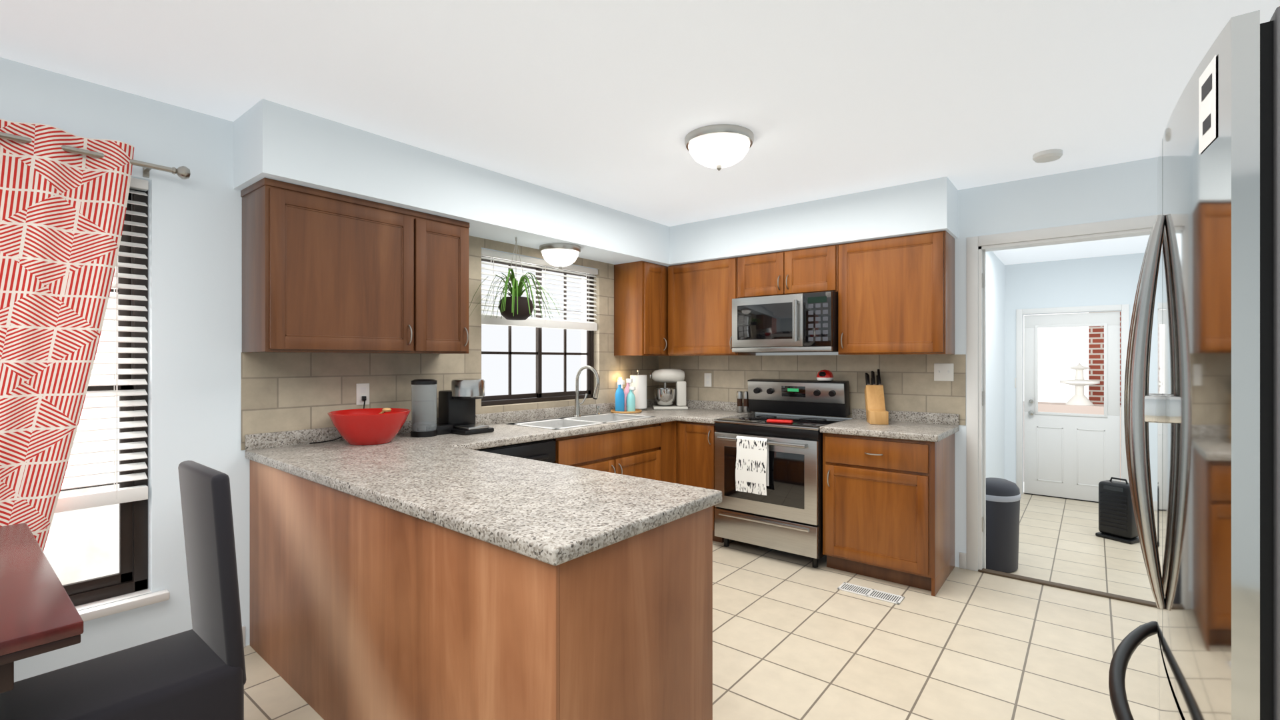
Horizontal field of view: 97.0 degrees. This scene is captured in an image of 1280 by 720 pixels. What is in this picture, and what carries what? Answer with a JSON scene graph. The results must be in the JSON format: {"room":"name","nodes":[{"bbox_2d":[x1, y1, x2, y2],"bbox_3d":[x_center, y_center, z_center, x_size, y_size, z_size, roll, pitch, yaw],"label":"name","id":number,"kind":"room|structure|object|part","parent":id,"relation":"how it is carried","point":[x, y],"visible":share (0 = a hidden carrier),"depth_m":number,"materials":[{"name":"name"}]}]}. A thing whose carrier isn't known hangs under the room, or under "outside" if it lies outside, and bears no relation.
{"room":"kitchen","nodes":[
{"label":"kitchen","id":0,"kind":"room"},
{"bbox_2d":[309,436,341,443],"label":"power cord","id":1,"kind":"object","parent":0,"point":[340,437],"depth_m":2.86,"materials":[{"name":"black"}]},
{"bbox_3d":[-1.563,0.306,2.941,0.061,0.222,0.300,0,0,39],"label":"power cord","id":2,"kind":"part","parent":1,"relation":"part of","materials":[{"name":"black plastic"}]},
{"bbox_2d":[481,256,593,405],"bbox_3d":[-0.743,-0.210,4.161,0.050,1.036,1.126,0,0,39],"label":"window","id":3,"kind":"structure","parent":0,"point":[539,395],"depth_m":4.16,"materials":[{"name":"brown metal"}]},
{"bbox_2d":[0,0,1279,681],"bbox_3d":[0.692,0.175,2.546,4.500,2.710,10.940,0,0,39],"label":"wall","id":4,"kind":"structure","parent":0,"point":[532,126],"depth_m":2.52,"materials":[{"name":"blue paint"}]},
{"bbox_2d":[0,118,190,551],"bbox_3d":[-2.483,0.030,1.757,0.125,1.780,1.742,0,0,39],"label":"curtain","id":5,"kind":"object","parent":4,"relation":"attached to","point":[64,195],"visible":0.96,"depth_m":2.09,"materials":[{"name":"red fabric"}]},
{"bbox_2d":[60,188,147,605],"bbox_3d":[-2.406,0.110,2.091,0.060,1.736,0.896,0,0,39],"label":"window","id":6,"kind":"structure","parent":4,"relation":"in","point":[131,576],"depth_m":2.39,"materials":[{"name":"brown metal"}]},
{"bbox_2d":[54,177,148,513],"bbox_3d":[-2.357,-0.085,2.052,0.052,1.340,0.880,0,0,39],"label":"window blinds","id":7,"kind":"object","parent":6,"relation":"attached to","point":[73,502],"depth_m":2.32,"materials":[{"name":"white plastic"}]},
{"bbox_2d":[240,177,469,353],"bbox_3d":[-1.397,-0.411,2.924,0.350,0.751,1.029,0,0,39],"label":"upper cabinet","id":8,"kind":"object","parent":4,"relation":"attached to","point":[325,272],"visible":1,"depth_m":2.71,"materials":[{"name":"brown wood"}]},
{"bbox_2d":[356,383,369,408],"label":"outlet","id":9,"kind":"object","parent":4,"relation":"attached to","point":[362,389],"depth_m":3.06,"materials":[{"name":"white plastic"}]},
{"bbox_2d":[468,237,562,319],"bbox_3d":[-0.736,-0.524,3.584,0.463,0.528,0.626,0,0,39],"label":"hanging plant","id":10,"kind":"object","parent":4,"relation":"hanging from","point":[515,305],"visible":1,"depth_m":3.57,"materials":[{"name":"green plant"}]},
{"bbox_2d":[481,248,597,330],"bbox_3d":[-0.698,-0.480,4.125,0.040,0.490,1.110,0,0,39],"label":"window blinds","id":11,"kind":"object","parent":4,"relation":"attached to","point":[535,322],"visible":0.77,"depth_m":4.12,"materials":[{"name":"white plastic"}]},
{"bbox_2d":[539,242,581,269],"bbox_3d":[-0.558,-0.710,3.968,0.290,0.160,0.290,0,0,39],"label":"light","id":12,"kind":"object","parent":4,"relation":"attached to","point":[560,255],"visible":1,"depth_m":3.87,"materials":[{"name":"white glass"}]},
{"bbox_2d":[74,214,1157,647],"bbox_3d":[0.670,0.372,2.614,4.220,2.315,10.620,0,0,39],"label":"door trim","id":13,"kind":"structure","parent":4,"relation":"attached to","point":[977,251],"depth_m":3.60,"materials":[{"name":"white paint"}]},
{"bbox_2d":[616,376,621,388],"bbox_3d":[-0.169,0.190,4.707,0.044,0.100,0.044,0,0,39],"label":"night light","id":14,"kind":"object","parent":4,"relation":"attached to","point":[619,378],"visible":0.42,"depth_m":4.69,"materials":[{"name":"white plastic"}]},
{"bbox_2d":[614,260,668,355],"bbox_3d":[0.113,-0.411,4.811,0.350,0.751,0.615,0,0,39],"label":"upper cabinet","id":15,"kind":"object","parent":4,"relation":"attached to","point":[641,308],"visible":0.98,"depth_m":4.59,"materials":[{"name":"brown wood"}]},
{"bbox_2d":[704,373,711,386],"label":"outlet","id":16,"kind":"object","parent":4,"relation":"attached to","point":[707,376],"depth_m":4.84,"materials":[{"name":"white plastic"}]},
{"bbox_2d":[668,256,755,355],"bbox_3d":[0.568,-0.411,4.626,0.653,0.751,0.350,0,0,39],"label":"upper cabinet","id":17,"kind":"object","parent":4,"relation":"attached to","point":[701,295],"visible":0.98,"depth_m":4.51,"materials":[{"name":"brown wood"}]},
{"bbox_2d":[738,244,837,297],"bbox_3d":[1.122,-0.626,4.183,0.763,0.322,0.350,0,0,39],"label":"upper cabinet","id":18,"kind":"object","parent":4,"relation":"attached to","point":[807,270],"visible":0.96,"depth_m":4.04,"materials":[{"name":"brown wood"}]},
{"bbox_2d":[732,290,837,352],"bbox_3d":[1.088,-0.260,4.137,0.756,0.404,0.463,0,0,39],"label":"microwave","id":19,"kind":"object","parent":18,"relation":"attached to","point":[803,323],"visible":0.96,"depth_m":3.96,"materials":[{"name":"silver plastic"}]},
{"bbox_2d":[838,230,954,354],"bbox_3d":[1.677,-0.411,3.739,0.653,0.751,0.350,0,0,39],"label":"upper cabinet","id":20,"kind":"object","parent":4,"relation":"attached to","point":[896,295],"visible":1,"depth_m":3.60,"materials":[{"name":"brown wood"}]},
{"bbox_2d":[934,363,953,381],"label":"light switch","id":21,"kind":"object","parent":4,"relation":"attached to","point":[944,372],"depth_m":3.71,"materials":[{"name":"white plastic"}]},
{"bbox_2d":[1032,148,1062,163],"bbox_3d":[2.169,-1.081,3.016,0.130,0.036,0.130,0,0,39],"label":"smoke detector","id":22,"kind":"object","parent":4,"relation":"attached to","point":[1048,155],"visible":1,"depth_m":2.98,"materials":[{"name":"white plastic"}]},
{"bbox_2d":[1024,312,1119,502],"bbox_3d":[4.711,0.510,6.209,0.836,2.036,0.098,0,0,39],"label":"exterior door","id":23,"kind":"structure","parent":4,"relation":"in","point":[1073,456],"depth_m":6.21,"materials":[{"name":"white"}]},
{"bbox_2d":[244,492,1157,719],"bbox_3d":[0.692,1.490,2.546,4.500,0.300,10.940,0,0,39],"label":"floor","id":24,"kind":"structure","parent":0,"point":[797,637],"depth_m":2.71,"materials":[{"name":"tile"}]},
{"bbox_2d":[0,522,83,693],"bbox_3d":[-2.062,0.958,1.176,1.210,0.765,1.160,0,0,39],"label":"dining table","id":25,"kind":"object","parent":24,"relation":"on","point":[39,614],"visible":1,"depth_m":1.32,"materials":[{"name":"brown wood"}]},
{"bbox_2d":[0,460,246,719],"bbox_3d":[-1.433,0.825,1.579,0.390,1.005,0.476,0,0,39],"label":"dining chair","id":26,"kind":"object","parent":24,"relation":"on","point":[197,671],"visible":0.98,"depth_m":1.60,"materials":[{"name":"black fabric"}]},
{"bbox_2d":[250,460,305,701],"bbox_3d":[-1.351,0.900,2.652,0.761,0.880,0.666,0,0,39],"label":"base cabinet","id":27,"kind":"object","parent":24,"relation":"on","point":[278,497],"depth_m":2.41,"materials":[{"name":"brown wood"}]},
{"bbox_2d":[306,479,364,719],"bbox_3d":[-0.892,0.900,2.285,0.528,0.880,0.666,0,0,39],"label":"base cabinet","id":28,"kind":"object","parent":24,"relation":"on","point":[362,609],"depth_m":2.05,"materials":[{"name":"brown wood"}]},
{"bbox_2d":[364,500,447,719],"bbox_3d":[-0.556,0.900,2.017,0.609,0.880,0.666,0,0,39],"label":"peninsula panel","id":29,"kind":"object","parent":24,"relation":"on","point":[406,555],"depth_m":1.72,"materials":[{"name":"brown wood"}]},
{"bbox_2d":[476,439,555,463],"bbox_3d":[-0.898,0.904,3.267,0.615,0.872,0.600,0,0,39],"label":"dishwasher","id":30,"kind":"object","parent":24,"relation":"on","point":[543,450],"visible":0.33,"depth_m":3.17,"materials":[{"name":"black plastic"}]},
{"bbox_2d":[447,506,712,719],"bbox_3d":[-0.201,0.900,1.733,0.579,0.880,0.666,0,0,39],"label":"base cabinet","id":31,"kind":"object","parent":24,"relation":"on","point":[622,630],"depth_m":1.47,"materials":[{"name":"brown wood"}]},
{"bbox_2d":[282,442,721,565],"bbox_3d":[-0.548,0.439,2.007,1.499,0.039,0.717,0,0,39],"label":"countertop","id":32,"kind":"structure","parent":31,"relation":"on","point":[553,513],"depth_m":1.77,"materials":[{"name":"stone"}]},
{"bbox_2d":[612,420,677,483],"bbox_3d":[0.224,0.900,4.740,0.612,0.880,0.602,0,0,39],"label":"base cabinet","id":33,"kind":"object","parent":24,"relation":"on","point":[649,451],"depth_m":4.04,"materials":[{"name":"brown wood"}]},
{"bbox_2d":[244,365,705,470],"bbox_3d":[-0.582,0.324,3.693,0.660,0.564,3.244,0,0,39],"label":"countertop","id":34,"kind":"structure","parent":33,"relation":"on","point":[273,449],"depth_m":3.20,"materials":[{"name":"stone"}]},
{"bbox_2d":[327,408,410,445],"bbox_3d":[-1.369,0.329,2.875,0.380,0.180,0.380,0,0,39],"label":"mixing bowl","id":35,"kind":"object","parent":34,"relation":"on","point":[368,427],"visible":1,"depth_m":2.76,"materials":[{"name":"red ceramic"}]},
{"bbox_2d":[410,378,493,437],"bbox_3d":[-1.086,0.263,3.228,0.280,0.312,0.415,0,0,39],"label":"coffee maker","id":36,"kind":"object","parent":34,"relation":"on","point":[457,409],"visible":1,"depth_m":3.21,"materials":[{"name":"black plastic"}]},
{"bbox_2d":[505,365,656,459],"bbox_3d":[-0.379,0.322,3.940,0.481,0.568,0.996,0,0,39],"label":"sink","id":37,"kind":"object","parent":34,"relation":"in","point":[577,421],"depth_m":4.01,"materials":[{"name":"silver metal"}]},
{"bbox_2d":[610,378,641,413],"bbox_3d":[-0.111,0.285,4.552,0.250,0.268,0.250,0,0,39],"label":"tray","id":38,"kind":"object","parent":34,"relation":"on","point":[625,401],"visible":1,"depth_m":4.50,"materials":[{"name":"plastic"}]},
{"bbox_2d":[630,369,647,410],"bbox_3d":[-0.013,0.248,4.762,0.150,0.342,0.150,0,0,39],"label":"paper towel holder","id":39,"kind":"object","parent":34,"relation":"on","point":[639,382],"visible":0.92,"depth_m":4.70,"materials":[{"name":"white paper"}]},
{"bbox_2d":[650,368,687,409],"bbox_3d":[0.244,0.247,4.852,0.320,0.344,0.193,0,0,-1],"label":"stand mixer","id":40,"kind":"object","parent":34,"relation":"on","point":[665,397],"visible":1,"depth_m":4.81,"materials":[{"name":"white metal"}]},
{"bbox_2d":[677,420,723,542],"bbox_3d":[0.590,0.900,4.420,0.350,0.880,0.644,0,0,39],"label":"base cabinet","id":41,"kind":"object","parent":24,"relation":"on","point":[695,454],"visible":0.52,"depth_m":4.19,"materials":[{"name":"brown wood"}]},
{"bbox_2d":[679,400,755,423],"bbox_3d":[0.609,0.404,4.408,0.306,0.108,0.639,0,0,39],"label":"countertop","id":42,"kind":"structure","parent":41,"relation":"on","point":[707,412],"depth_m":4.55,"materials":[{"name":"stone"}]},
{"bbox_2d":[736,391,749,412],"bbox_3d":[0.825,0.334,4.537,0.100,0.170,0.048,0,0,22],"label":"salt","id":43,"kind":"object","parent":42,"relation":"on","point":[739,398],"visible":0.96,"depth_m":4.52,"materials":[{"name":"silver metal"}]},
{"bbox_2d":[714,378,849,567],"bbox_3d":[1.002,0.744,4.030,0.760,1.192,0.695,0,0,39],"label":"range","id":44,"kind":"object","parent":24,"relation":"on","point":[785,514],"visible":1,"depth_m":3.83,"materials":[{"name":"silver metal"}]},
{"bbox_2d":[735,436,768,495],"bbox_3d":[0.750,0.703,3.796,0.233,0.370,0.043,0,0,39],"label":"towel","id":45,"kind":"object","parent":44,"relation":"hanging from","point":[752,468],"visible":0.98,"depth_m":3.78,"materials":[{"name":"fabric"}]},
{"bbox_2d":[764,418,793,423],"bbox_3d":[0.930,0.411,3.800,0.185,0.022,0.060,0,0,27],"label":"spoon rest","id":46,"kind":"object","parent":44,"relation":"on","point":[779,421],"visible":1,"depth_m":3.77,"materials":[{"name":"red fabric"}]},
{"bbox_2d":[816,369,833,380],"bbox_3d":[1.332,0.108,4.090,0.116,0.078,0.133,0,0,39],"label":"timer","id":47,"kind":"object","parent":44,"relation":"on","point":[825,375],"visible":1,"depth_m":4.05,"materials":[{"name":"red plastic"}]},
{"bbox_2d":[837,582,904,604],"bbox_3d":[1.321,1.336,3.252,0.340,0.006,0.120,0,0,39],"label":"floor vent","id":48,"kind":"object","parent":24,"relation":"in","point":[873,593],"visible":1,"depth_m":3.24,"materials":[{"name":"white plastic"}]},
{"bbox_2d":[822,432,954,596],"bbox_3d":[1.587,0.900,3.622,0.648,0.880,0.644,0,0,39],"label":"base cabinet","id":49,"kind":"object","parent":24,"relation":"on","point":[888,509],"visible":0.96,"depth_m":3.39,"materials":[{"name":"brown wood"}]},
{"bbox_2d":[820,408,959,441],"bbox_3d":[1.598,0.403,3.620,0.673,0.107,0.633,0,0,39],"label":"countertop","id":50,"kind":"structure","parent":49,"relation":"on","point":[909,425],"depth_m":3.59,"materials":[{"name":"stone"}]},
{"bbox_2d":[864,369,888,424],"bbox_3d":[1.590,0.241,3.828,0.110,0.356,0.317,0,0,14],"label":"knife block","id":51,"kind":"object","parent":50,"relation":"on","point":[877,413],"visible":1,"depth_m":3.81,"materials":[{"name":"brown wood"}]},
{"bbox_2d":[986,477,1020,572],"bbox_3d":[2.651,1.209,4.218,0.307,0.640,0.394,0,0,39],"label":"trash can","id":52,"kind":"object","parent":24,"relation":"on","point":[1003,503],"visible":0.73,"depth_m":4.07,"materials":[{"name":"grey"}]},
{"bbox_2d":[1095,476,1139,543],"bbox_3d":[4.100,1.270,4.852,0.200,0.518,0.260,0,0,-26],"label":"space heater","id":53,"kind":"object","parent":24,"relation":"on","point":[1117,521],"visible":0.94,"depth_m":4.80,"materials":[{"name":"black plastic"}]},
{"bbox_2d":[1108,6,1279,719],"bbox_3d":[1.246,0.460,0.860,0.825,1.760,0.910,0,0,39],"label":"refrigerator","id":54,"kind":"object","parent":24,"relation":"on","point":[1211,407],"visible":1,"depth_m":0.74,"materials":[{"name":"grey metal"}]},
{"bbox_2d":[684,124,753,170],"bbox_3d":[0.392,-1.020,2.811,0.340,0.160,0.340,0,0,39],"label":"ceiling light","id":55,"kind":"object","parent":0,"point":[719,147],"visible":1,"depth_m":2.71,"materials":[{"name":"white glass"}]},
{"label":"outside","id":56,"kind":"structure","parent":0,"visible":0},
{"bbox_2d":[43,256,1121,585],"bbox_3d":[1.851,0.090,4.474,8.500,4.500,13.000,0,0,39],"label":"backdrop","id":57,"kind":"structure","parent":56,"point":[82,545],"depth_m":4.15,"materials":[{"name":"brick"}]}
]}

